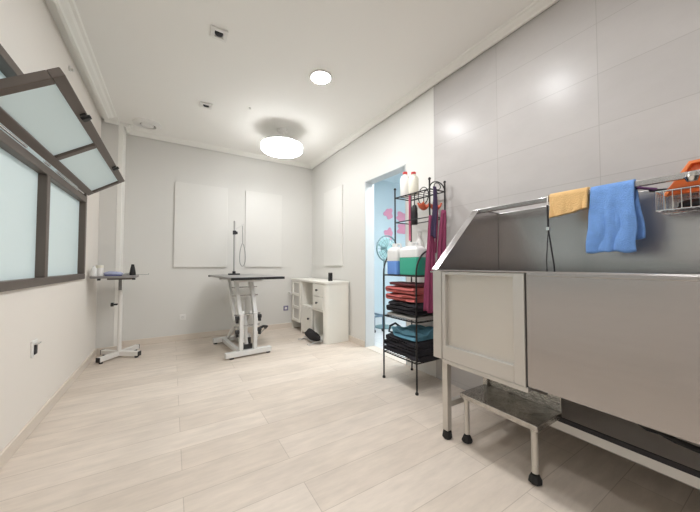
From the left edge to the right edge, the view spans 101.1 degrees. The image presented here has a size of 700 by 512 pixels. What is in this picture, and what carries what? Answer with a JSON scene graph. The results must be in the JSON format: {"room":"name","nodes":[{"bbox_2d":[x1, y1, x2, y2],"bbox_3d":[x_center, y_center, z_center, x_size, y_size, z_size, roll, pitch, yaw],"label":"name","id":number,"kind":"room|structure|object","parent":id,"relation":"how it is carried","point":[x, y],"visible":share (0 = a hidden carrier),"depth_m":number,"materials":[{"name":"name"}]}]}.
{"room":"pet grooming salon","nodes":[
{"label":"pet grooming salon","id":0,"kind":"room"},
{"bbox_2d":[0,0,100,451],"bbox_3d":[-1.434,-0.327,0.770,0.150,2.800,6.600,1,-2,-32],"label":"wall","id":1,"kind":"structure","parent":0,"point":[62,316],"depth_m":1.92,"materials":[{"name":"beige paint"}]},
{"bbox_2d":[30,339,40,357],"bbox_3d":[-2.009,0.589,1.845,0.030,0.104,0.080,1,-2,-32],"label":"wall socket","id":2,"kind":"object","parent":1,"relation":"attached to","point":[34,344],"visible":1,"depth_m":1.83,"materials":[{"name":"white plastic"}]},
{"bbox_2d":[34,344,37,354],"bbox_3d":[-2.010,0.595,1.842,0.007,0.063,0.038,1,-2,-32],"label":"outlet","id":3,"kind":"object","parent":2,"relation":"attached to","point":[35,345],"depth_m":1.83,"materials":[{"name":"black plastic"}]},
{"bbox_2d":[0,341,122,469],"bbox_3d":[-1.274,1.038,0.827,0.226,0.075,6.600,1,-2,-32],"label":"baseboard","id":4,"kind":"structure","parent":1,"relation":"attached to","point":[16,442],"depth_m":1.95,"materials":[{"name":"laminate"}]},
{"bbox_2d":[0,44,124,291],"bbox_3d":[-1.650,-0.421,1.536,0.383,1.209,3.225,1,-2,-32],"label":"window","id":5,"kind":"structure","parent":1,"relation":"in","point":[53,156],"depth_m":1.76,"materials":[{"name":"brown metal"}]},
{"bbox_2d":[53,0,116,118],"bbox_3d":[-1.169,-1.706,0.741,0.109,0.045,6.200,1,-2,-32],"label":"trim","id":6,"kind":"structure","parent":1,"relation":"attached to","point":[68,12],"depth_m":2.32,"materials":[{"name":"paint"}]},
{"bbox_2d":[95,118,117,347],"bbox_3d":[-2.971,-0.242,3.551,0.160,2.800,0.250,1,-2,-32],"label":"wall","id":7,"kind":"structure","parent":0,"point":[106,232],"depth_m":3.44,"materials":[{"name":"paint"}]},
{"bbox_2d":[103,114,118,124],"bbox_3d":[-2.845,-1.623,3.433,0.136,0.045,0.136,1,-2,-32],"label":"trim","id":8,"kind":"structure","parent":7,"relation":"attached to","point":[114,120],"depth_m":3.44,"materials":[{"name":"paint"}]},
{"bbox_2d":[113,122,125,345],"bbox_3d":[-2.882,-0.240,3.606,0.050,2.800,0.250,1,-2,-32],"label":"trim","id":9,"kind":"structure","parent":7,"relation":"attached to","point":[120,205],"depth_m":3.52,"materials":[{"name":"paint"}]},
{"bbox_2d":[122,134,405,340],"bbox_3d":[-0.666,-0.192,5.181,6.095,2.800,0.140,1,-2,-32],"label":"wall","id":10,"kind":"structure","parent":0,"point":[153,303],"depth_m":4.22,"materials":[{"name":"paint"}]},
{"bbox_2d":[124,123,132,134],"bbox_3d":[-2.824,-1.616,3.684,0.076,0.045,0.250,1,-2,-32],"label":"trim","id":11,"kind":"structure","parent":10,"relation":"attached to","point":[128,127],"depth_m":3.63,"materials":[{"name":"paint"}]},
{"bbox_2d":[179,314,185,319],"bbox_3d":[-2.350,0.859,4.042,0.080,0.080,0.012,1,-2,-32],"label":"wall socket","id":12,"kind":"object","parent":10,"relation":"attached to","point":[181,316],"visible":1,"depth_m":4.04,"materials":[{"name":"white plastic"}]},
{"bbox_2d":[174,181,227,266],"bbox_3d":[-2.157,-0.437,4.195,0.685,1.200,0.022,1,-2,-32],"label":"wall panel","id":13,"kind":"object","parent":10,"relation":"attached to","point":[200,219],"visible":1,"depth_m":4.17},
{"bbox_2d":[123,322,291,346],"bbox_3d":[-1.789,1.147,4.377,2.632,0.075,0.016,1,-2,-32],"label":"baseboard","id":14,"kind":"structure","parent":10,"relation":"attached to","point":[282,325],"depth_m":4.07,"materials":[{"name":"laminate"}]},
{"bbox_2d":[126,130,310,168],"bbox_3d":[-1.772,-1.593,4.419,2.648,0.045,0.085,1,-2,-32],"label":"trim","id":15,"kind":"structure","parent":10,"relation":"attached to","point":[134,132],"depth_m":4.26,"materials":[{"name":"paint"}]},
{"bbox_2d":[245,191,281,266],"bbox_3d":[-1.394,-0.423,4.666,0.582,1.200,0.022,1,-2,-32],"label":"wall panel","id":16,"kind":"object","parent":10,"relation":"attached to","point":[263,211],"visible":1,"depth_m":4.65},
{"bbox_2d":[383,208,392,218],"bbox_3d":[0.795,-0.883,6.018,0.248,0.237,0.008,1,-2,-32],"label":"wall decoration","id":17,"kind":"object","parent":10,"relation":"attached to","point":[388,212],"visible":1,"depth_m":6.02,"materials":[{"name":"pink plastic"}]},
{"bbox_2d":[384,227,392,239],"bbox_3d":[0.801,-0.468,6.009,0.231,0.261,0.008,1,-2,-32],"label":"wall decoration","id":18,"kind":"object","parent":10,"relation":"attached to","point":[389,232],"visible":0.73,"depth_m":6.02,"materials":[{"name":"pink plastic"}]},
{"bbox_2d":[396,211,404,220],"bbox_3d":[1.144,-0.840,6.233,0.374,0.233,0.008,1,-2,-32],"label":"wall decoration","id":19,"kind":"object","parent":10,"relation":"attached to","point":[401,216],"visible":0.62,"depth_m":6.19,"materials":[{"name":"pink plastic"}]},
{"bbox_2d":[397,224,404,233],"bbox_3d":[1.166,-0.585,6.238,0.391,0.224,0.008,1,-2,-32],"label":"wall decoration","id":20,"kind":"object","parent":10,"relation":"attached to","point":[401,230],"visible":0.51,"depth_m":6.20,"materials":[{"name":"pink plastic"}]},
{"bbox_2d":[45,0,534,183],"bbox_3d":[1.095,-1.728,2.377,6.095,0.100,6.900,1,-2,-32],"label":"ceiling","id":21,"kind":"structure","parent":0,"point":[157,60],"depth_m":2.44,"materials":[{"name":"paint"}]},
{"bbox_2d":[132,118,161,130],"bbox_3d":[-2.519,-1.628,3.585,0.310,0.026,0.310,1,-2,-32],"label":"ceiling vent","id":22,"kind":"object","parent":21,"relation":"in","point":[147,124],"visible":1,"depth_m":3.55,"materials":[{"name":"white plastic"}]},
{"bbox_2d":[200,101,211,109],"bbox_3d":[-1.577,-1.646,3.155,0.116,0.016,0.116,1,-2,-32],"label":"recessed light","id":23,"kind":"object","parent":21,"relation":"in","point":[205,105],"visible":1,"depth_m":3.14,"materials":[{"name":"white plastic"}]},
{"bbox_2d":[210,25,227,42],"bbox_3d":[-0.990,-1.676,2.175,0.116,0.016,0.116,1,-2,-32],"label":"recessed light","id":24,"kind":"object","parent":21,"relation":"in","point":[220,34],"visible":1,"depth_m":2.16,"materials":[{"name":"white plastic"}]},
{"bbox_2d":[261,128,302,157],"bbox_3d":[-0.880,-1.486,3.735,0.524,0.301,0.524,1,-2,-32],"label":"lamp","id":25,"kind":"object","parent":21,"relation":"hanging from","point":[279,146],"visible":1,"depth_m":3.61,"materials":[{"name":"white plastic"}]},
{"bbox_2d":[309,69,332,84],"bbox_3d":[-0.271,-1.663,2.685,0.216,0.012,0.216,1,-2,-32],"label":"recessed light","id":26,"kind":"object","parent":21,"relation":"in","point":[321,77],"visible":1,"depth_m":2.68,"materials":[{"name":"white plastic"}]},
{"bbox_2d":[312,72,329,83],"bbox_3d":[-0.271,-1.664,2.685,0.172,0.007,0.172,1,-2,-32],"label":"diffuser","id":27,"kind":"object","parent":26,"relation":"attached to","point":[317,77],"depth_m":2.68,"materials":[{"name":"white plastic"}]},
{"bbox_2d":[0,316,699,511],"bbox_3d":[1.095,1.161,2.288,6.095,0.080,6.900,1,-2,-32],"label":"floor","id":28,"kind":"structure","parent":0,"point":[180,425],"depth_m":1.65,"materials":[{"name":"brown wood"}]},
{"bbox_2d":[90,275,140,363],"bbox_3d":[-2.625,0.685,3.272,0.440,0.930,0.516,1,-2,-32],"label":"side table","id":29,"kind":"object","parent":28,"relation":"on","point":[107,354],"visible":0.95,"depth_m":3.27,"materials":[{"name":"white plastic"}]},
{"bbox_2d":[90,266,96,275],"bbox_3d":[-2.673,0.157,3.006,0.052,0.110,0.051,1,-2,-32],"label":"bottle","id":30,"kind":"object","parent":29,"relation":"on","point":[93,269],"visible":0.94,"depth_m":2.99,"materials":[{"name":"plastic"}]},
{"bbox_2d":[96,265,103,275],"bbox_3d":[-2.671,0.155,3.072,0.068,0.117,0.068,1,-2,-32],"label":"jar","id":31,"kind":"object","parent":29,"relation":"on","point":[100,268],"visible":0.77,"depth_m":3.05,"materials":[{"name":"white plastic"}]},
{"bbox_2d":[103,271,122,275],"bbox_3d":[-2.598,0.191,3.164,0.172,0.051,0.124,1,-2,-32],"label":"folded cloth","id":32,"kind":"object","parent":29,"relation":"on","point":[108,272],"visible":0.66,"depth_m":3.13,"materials":[{"name":"fabric"}]},
{"bbox_2d":[129,264,135,274],"bbox_3d":[-2.515,0.158,3.333,0.062,0.127,0.062,1,-2,-32],"label":"spray bottle","id":33,"kind":"object","parent":29,"relation":"on","point":[132,269],"visible":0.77,"depth_m":3.32,"materials":[{"name":"black plastic"}]},
{"bbox_2d":[208,221,284,359],"bbox_3d":[-1.379,0.333,3.783,0.709,1.665,1.166,1,-2,-37],"label":"table","id":34,"kind":"object","parent":28,"relation":"on","point":[241,335],"visible":1,"depth_m":3.40,"materials":[{"name":"white metal"}]},
{"bbox_2d":[298,336,321,345],"bbox_3d":[-0.551,1.151,3.941,0.188,0.038,0.405,1,-2,-32],"label":"wire stand","id":35,"kind":"object","parent":28,"relation":"on","point":[304,337],"visible":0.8,"depth_m":3.86,"materials":[{"name":"grey metal"}]},
{"bbox_2d":[304,328,320,340],"bbox_3d":[-0.511,1.069,3.945,0.127,0.123,0.460,1,-2,-32],"label":"tool bag","id":36,"kind":"object","parent":35,"relation":"on","point":[310,334],"visible":1,"depth_m":3.85,"materials":[{"name":"black fabric"}]},
{"bbox_2d":[288,278,348,343],"bbox_3d":[-0.526,0.774,4.402,0.424,0.822,1.262,1,-2,-32],"label":"desk","id":37,"kind":"object","parent":28,"relation":"on","point":[319,305],"visible":0.94,"depth_m":3.97,"materials":[{"name":"white wood"}]},
{"bbox_2d":[302,304,322,311],"bbox_3d":[-0.404,0.758,4.254,0.348,0.025,0.737,1,-2,-32],"label":"shelf","id":38,"kind":"object","parent":37,"relation":"attached to","point":[310,307],"depth_m":4.22,"materials":[{"name":"white wood"}]},
{"bbox_2d":[291,278,348,283],"bbox_3d":[-0.504,0.378,4.427,0.372,0.030,1.262,1,-2,-32],"label":"countertop","id":39,"kind":"structure","parent":37,"relation":"on","point":[312,280],"depth_m":4.18,"materials":[{"name":"white wood"}]},
{"bbox_2d":[328,272,332,280],"bbox_3d":[-0.277,0.288,4.054,0.052,0.128,0.050,1,-2,-32],"label":"hair clipper","id":40,"kind":"object","parent":37,"relation":"on","point":[330,274],"visible":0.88,"depth_m":4.04,"materials":[{"name":"black plastic"}]},
{"bbox_2d":[374,313,382,332],"bbox_3d":[0.350,1.062,4.653,0.200,0.262,0.422,1,-2,-32],"label":"trolley","id":41,"kind":"object","parent":28,"relation":"on","point":[375,314],"visible":0.2,"depth_m":4.50,"materials":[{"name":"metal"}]},
{"bbox_2d":[365,346,405,364],"bbox_3d":[0.449,1.151,3.373,0.140,0.006,0.740,1,-2,-32],"label":"threshold","id":42,"kind":"object","parent":28,"relation":"on","point":[373,348],"visible":0.64,"depth_m":3.35,"materials":[{"name":"laminate"}]},
{"bbox_2d":[375,235,396,328],"bbox_3d":[0.579,0.425,4.873,0.454,1.547,0.320,1,-2,-32],"label":"fan","id":43,"kind":"object","parent":28,"relation":"on","point":[384,242],"visible":0.62,"depth_m":4.78,"materials":[{"name":"teal plastic"}]},
{"bbox_2d":[383,177,445,395],"bbox_3d":[0.580,0.230,2.628,0.384,1.801,0.454,1,-2,-32],"label":"wire rack","id":44,"kind":"object","parent":28,"relation":"on","point":[429,178],"visible":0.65,"depth_m":2.56,"materials":[{"name":"black metal"}]},
{"bbox_2d":[387,243,402,274],"bbox_3d":[0.442,0.026,2.700,0.140,0.289,0.148,1,-2,-32],"label":"plastic jug","id":45,"kind":"object","parent":44,"relation":"on","point":[393,254],"visible":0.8,"depth_m":2.65,"materials":[{"name":"white plastic"}]},
{"bbox_2d":[400,172,408,197],"bbox_3d":[0.532,-0.691,2.785,0.092,0.237,0.092,1,-2,-32],"label":"shampoo bottle","id":46,"kind":"object","parent":44,"relation":"on","point":[404,181],"visible":0.78,"depth_m":2.75,"materials":[{"name":"white plastic"}]},
{"bbox_2d":[384,274,424,276],"bbox_3d":[0.580,0.175,2.630,0.368,0.012,0.439,1,-2,-32],"label":"shelf","id":47,"kind":"object","parent":44,"relation":"attached to","point":[415,275],"depth_m":2.48,"materials":[{"name":"black metal"}]},
{"bbox_2d":[384,314,432,323],"bbox_3d":[0.580,0.555,2.618,0.368,0.012,0.439,1,-2,-32],"label":"shelf","id":48,"kind":"object","parent":44,"relation":"attached to","point":[403,319],"depth_m":2.46,"materials":[{"name":"black metal"}]},
{"bbox_2d":[387,311,432,320],"bbox_3d":[0.576,0.529,2.623,0.333,0.034,0.392,1,-2,-32],"label":"folded cloth","id":49,"kind":"object","parent":44,"relation":"on","point":[397,314],"visible":0.52,"depth_m":2.50,"materials":[{"name":"beige fabric"}]},
{"bbox_2d":[386,300,432,315],"bbox_3d":[0.573,0.456,2.616,0.338,0.099,0.421,1,-2,-32],"label":"folded towel","id":50,"kind":"object","parent":49,"relation":"on","point":[405,307],"visible":0.67,"depth_m":2.49,"materials":[{"name":"black fabric"}]},
{"bbox_2d":[386,292,423,302],"bbox_3d":[0.570,0.368,2.634,0.341,0.064,0.403,1,-2,-32],"label":"folded towel","id":51,"kind":"object","parent":50,"relation":"on","point":[395,296],"visible":0.7,"depth_m":2.50,"materials":[{"name":"red fabric"}]},
{"bbox_2d":[385,285,423,294],"bbox_3d":[0.569,0.303,2.636,0.339,0.062,0.383,1,-2,-32],"label":"folded towel","id":52,"kind":"object","parent":51,"relation":"on","point":[395,288],"visible":0.71,"depth_m":2.52,"materials":[{"name":"red fabric"}]},
{"bbox_2d":[389,281,423,286],"bbox_3d":[0.582,0.253,2.626,0.306,0.030,0.354,1,-2,-32],"label":"folded towel","id":53,"kind":"object","parent":52,"relation":"on","point":[401,283],"visible":0.66,"depth_m":2.56,"materials":[{"name":"fabric"}]},
{"bbox_2d":[409,195,410,240],"bbox_3d":[0.558,-0.355,2.691,0.024,0.425,0.006,1,-2,-32],"label":"lead","id":54,"kind":"object","parent":44,"relation":"hanging from","point":[409,195],"visible":1,"depth_m":2.69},
{"bbox_2d":[385,345,437,361],"bbox_3d":[0.575,0.853,2.608,0.339,0.048,0.464,1,-2,-32],"label":"folded towel","id":55,"kind":"object","parent":44,"relation":"on","point":[410,356],"visible":0.37,"depth_m":2.43,"materials":[{"name":"black fabric"}]},
{"bbox_2d":[385,339,433,355],"bbox_3d":[0.578,0.801,2.610,0.330,0.054,0.473,1,-2,-32],"label":"folded towel","id":56,"kind":"object","parent":55,"relation":"on","point":[427,351],"visible":0.29,"depth_m":2.45,"materials":[{"name":"black fabric"}]},
{"bbox_2d":[386,333,432,349],"bbox_3d":[0.578,0.749,2.612,0.341,0.050,0.441,1,-2,-32],"label":"folded towel","id":57,"kind":"object","parent":56,"relation":"on","point":[427,343],"visible":0.39,"depth_m":2.45,"materials":[{"name":"black fabric"}]},
{"bbox_2d":[388,322,399,332],"bbox_3d":[0.433,0.670,2.726,0.186,0.091,0.057,2,-2,-42],"label":"strap","id":58,"kind":"object","parent":57,"relation":"on","point":[394,323],"visible":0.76,"depth_m":2.69,"materials":[{"name":"black fabric"}]},
{"bbox_2d":[392,324,432,341],"bbox_3d":[0.588,0.677,2.588,0.313,0.090,0.325,1,-2,-32],"label":"folded towel","id":59,"kind":"object","parent":57,"relation":"on","point":[424,333],"visible":0.91,"depth_m":2.51,"materials":[{"name":"teal fabric"}]},
{"bbox_2d":[384,350,439,364],"bbox_3d":[0.580,0.885,2.608,0.368,0.012,0.439,1,-2,-32],"label":"shelf","id":60,"kind":"object","parent":44,"relation":"attached to","point":[387,351],"depth_m":2.46,"materials":[{"name":"black metal"}]},
{"bbox_2d":[400,242,425,274],"bbox_3d":[0.553,0.021,2.529,0.130,0.289,0.230,1,-2,-32],"label":"plastic jug","id":61,"kind":"object","parent":44,"relation":"on","point":[410,254],"visible":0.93,"depth_m":2.46,"materials":[{"name":"green plastic"}]},
{"bbox_2d":[409,172,418,195],"bbox_3d":[0.596,-0.680,2.700,0.092,0.210,0.092,1,-2,-32],"label":"shampoo bottle","id":62,"kind":"object","parent":44,"relation":"on","point":[413,179],"visible":0.83,"depth_m":2.66,"materials":[{"name":"beige plastic"}]},
{"bbox_2d":[411,194,417,224],"bbox_3d":[0.596,-0.437,2.664,0.058,0.296,0.058,1,-2,-32],"label":"bottle","id":63,"kind":"object","parent":44,"relation":"hanging from","point":[414,210],"visible":0.88,"depth_m":2.64,"materials":[{"name":"plastic"}]},
{"bbox_2d":[415,232,423,246],"bbox_3d":[0.646,-0.025,2.676,0.084,0.390,0.084,1,-2,-32],"label":"pump bottle","id":64,"kind":"object","parent":44,"relation":"on","point":[419,240],"visible":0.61,"depth_m":2.66,"materials":[{"name":"white plastic"}]},
{"bbox_2d":[395,188,444,200],"bbox_3d":[0.642,-0.568,2.691,0.222,0.012,0.439,1,-2,-32],"label":"shelf","id":65,"kind":"object","parent":44,"relation":"attached to","point":[426,189],"depth_m":2.66,"materials":[{"name":"black metal"}]},
{"bbox_2d":[417,191,428,209],"bbox_3d":[0.649,-0.491,2.533,0.102,0.181,0.079,1,-2,-32],"label":"brush","id":66,"kind":"object","parent":44,"relation":"hanging from","point":[422,206],"visible":0.94,"depth_m":2.51,"materials":[{"name":"orange plastic"}]},
{"bbox_2d":[423,215,434,312],"bbox_3d":[0.655,0.066,2.370,0.128,0.808,0.037,1,-2,-32],"label":"hanging cloth","id":67,"kind":"object","parent":44,"relation":"hanging from","point":[430,252],"visible":0.82,"depth_m":2.36,"materials":[{"name":"purple fabric"}]},
{"bbox_2d":[431,186,436,237],"bbox_3d":[0.698,-0.362,2.381,0.077,0.432,0.019,1,-2,-32],"label":"strap","id":68,"kind":"object","parent":44,"relation":"hanging from","point":[434,210],"visible":1,"depth_m":2.38,"materials":[{"name":"purple fabric"}]},
{"bbox_2d":[435,198,437,252],"bbox_3d":[0.732,-0.296,2.451,0.035,0.542,0.026,-1,-2,35],"label":"strap","id":69,"kind":"object","parent":44,"relation":"hanging from","point":[436,238],"visible":0.42,"depth_m":2.44,"materials":[{"name":"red fabric"}]},
{"bbox_2d":[437,210,446,260],"bbox_3d":[0.799,-0.104,2.465,0.138,0.583,0.036,1,-2,-32],"label":"hanging cloth","id":70,"kind":"object","parent":44,"relation":"hanging from","point":[441,247],"visible":0.66,"depth_m":2.46,"materials":[{"name":"pink fabric"}]},
{"bbox_2d":[460,377,561,485],"bbox_3d":[0.878,0.856,1.607,0.262,0.488,0.439,1,-2,-32],"label":"step stool","id":71,"kind":"object","parent":28,"relation":"on","point":[535,411],"visible":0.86,"depth_m":1.56,"materials":[{"name":"metal"}]},
{"bbox_2d":[430,169,699,488],"bbox_3d":[1.211,0.370,1.349,0.701,1.442,1.540,1,-2,-32],"label":"tub","id":72,"kind":"object","parent":28,"relation":"on","point":[615,335],"visible":0.91,"depth_m":1.32,"materials":[{"name":"silver metal"}]},
{"bbox_2d":[546,195,554,271],"bbox_3d":[1.140,-0.065,1.640,0.038,0.574,0.062,-1,-2,17],"label":"grooming noose","id":73,"kind":"object","parent":72,"relation":"hanging from","point":[547,205],"visible":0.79,"depth_m":1.64,"materials":[{"name":"black fabric"}]},
{"bbox_2d":[549,187,590,217],"bbox_3d":[1.200,-0.286,1.574,0.089,0.145,0.182,1,-2,-32],"label":"cloth","id":74,"kind":"object","parent":72,"relation":"hanging from","point":[570,201],"visible":0.98,"depth_m":1.55,"materials":[{"name":"fabric"}]},
{"bbox_2d":[586,179,645,253],"bbox_3d":[1.297,-0.186,1.416,0.078,0.348,0.211,1,-2,-32],"label":"towel","id":75,"kind":"object","parent":72,"relation":"hanging from","point":[616,221],"visible":1,"depth_m":1.39,"materials":[{"name":"blue fabric"}]},
{"bbox_2d":[532,388,699,470],"bbox_3d":[1.386,0.861,1.395,0.308,0.012,1.400,1,-2,-32],"label":"shelf","id":76,"kind":"object","parent":72,"relation":"attached to","point":[628,435],"depth_m":1.37,"materials":[{"name":"metal"}]},
{"bbox_2d":[636,187,656,190],"bbox_3d":[1.362,-0.310,1.323,0.065,0.022,0.030,-1,-2,32],"label":"strap","id":77,"kind":"object","parent":72,"relation":"on","point":[639,188],"visible":1,"depth_m":1.32,"materials":[{"name":"purple fabric"}]},
{"bbox_2d":[637,424,699,453],"bbox_3d":[1.232,0.651,1.031,0.021,0.097,0.404,1,-2,-32],"label":"hose","id":78,"kind":"object","parent":72,"relation":"hanging from","point":[671,438],"visible":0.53,"depth_m":1.06,"materials":[{"name":"black rubber"}]},
{"bbox_2d":[655,185,699,214],"bbox_3d":[1.613,-0.284,1.158,0.208,0.154,0.501,1,-2,-32],"label":"wire basket","id":79,"kind":"object","parent":72,"relation":"hanging from","point":[673,210],"visible":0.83,"depth_m":1.30,"materials":[{"name":"silver metal"}]},
{"bbox_2d":[648,188,668,191],"bbox_3d":[1.429,-0.303,1.331,0.030,0.019,0.070,2,-2,-43],"label":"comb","id":80,"kind":"object","parent":79,"relation":"in","point":[662,188],"visible":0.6,"depth_m":1.32,"materials":[{"name":"plastic"}]},
{"bbox_2d":[664,159,699,196],"bbox_3d":[1.583,-0.358,1.219,0.043,0.150,0.351,1,-2,-32],"label":"dustpan","id":81,"kind":"object","parent":79,"relation":"in","point":[692,165],"visible":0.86,"depth_m":1.30,"materials":[{"name":"plastic"}]},
{"bbox_2d":[667,178,699,191],"bbox_3d":[1.538,-0.323,1.164,0.060,0.044,0.346,1,-2,-32],"label":"tray","id":82,"kind":"object","parent":79,"relation":"on","point":[680,183],"visible":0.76,"depth_m":1.26,"materials":[{"name":"plastic"}]},
{"bbox_2d":[677,198,699,207],"bbox_3d":[1.517,-0.231,1.262,0.102,0.043,0.115,1,-2,-32],"label":"brush","id":83,"kind":"object","parent":79,"relation":"in","point":[695,202],"visible":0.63,"depth_m":1.25,"materials":[{"name":"black plastic"}]},
{"bbox_2d":[312,87,435,376],"bbox_3d":[0.121,-0.229,3.955,0.130,2.800,2.814,1,-2,-32],"label":"wall","id":84,"kind":"structure","parent":0,"point":[406,136],"depth_m":3.73,"materials":[{"name":"paint"}]},
{"bbox_2d":[324,185,342,265],"bbox_3d":[-0.264,-0.440,4.441,0.022,1.180,0.583,1,-2,-32],"label":"wall panel","id":85,"kind":"object","parent":84,"relation":"attached to","point":[333,199],"visible":1,"depth_m":4.39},
{"bbox_2d":[349,335,364,346],"bbox_3d":[-0.242,1.146,4.363,0.016,0.075,1.634,1,-2,-32],"label":"baseboard","id":86,"kind":"structure","parent":84,"relation":"attached to","point":[351,338],"depth_m":3.80,"materials":[{"name":"laminate"}]},
{"bbox_2d":[365,164,406,364],"bbox_3d":[0.452,0.089,3.411,0.138,2.130,0.770,1,-2,-32],"label":"door frame","id":87,"kind":"structure","parent":84,"relation":"in","point":[369,184],"depth_m":3.71,"materials":[{"name":"white wood"}]},
{"bbox_2d":[433,0,699,489],"bbox_3d":[1.854,-0.315,1.148,0.136,2.800,3.786,1,-2,-32],"label":"tiled wall","id":88,"kind":"structure","parent":0,"point":[584,93],"depth_m":1.80,"materials":[{"name":"grey tile"}]},
{"bbox_2d":[310,0,558,168],"bbox_3d":[1.017,-1.657,2.326,0.085,0.045,6.600,1,-2,-32],"label":"trim","id":89,"kind":"structure","parent":88,"relation":"attached to","point":[535,8],"depth_m":2.49,"materials":[{"name":"paint"}]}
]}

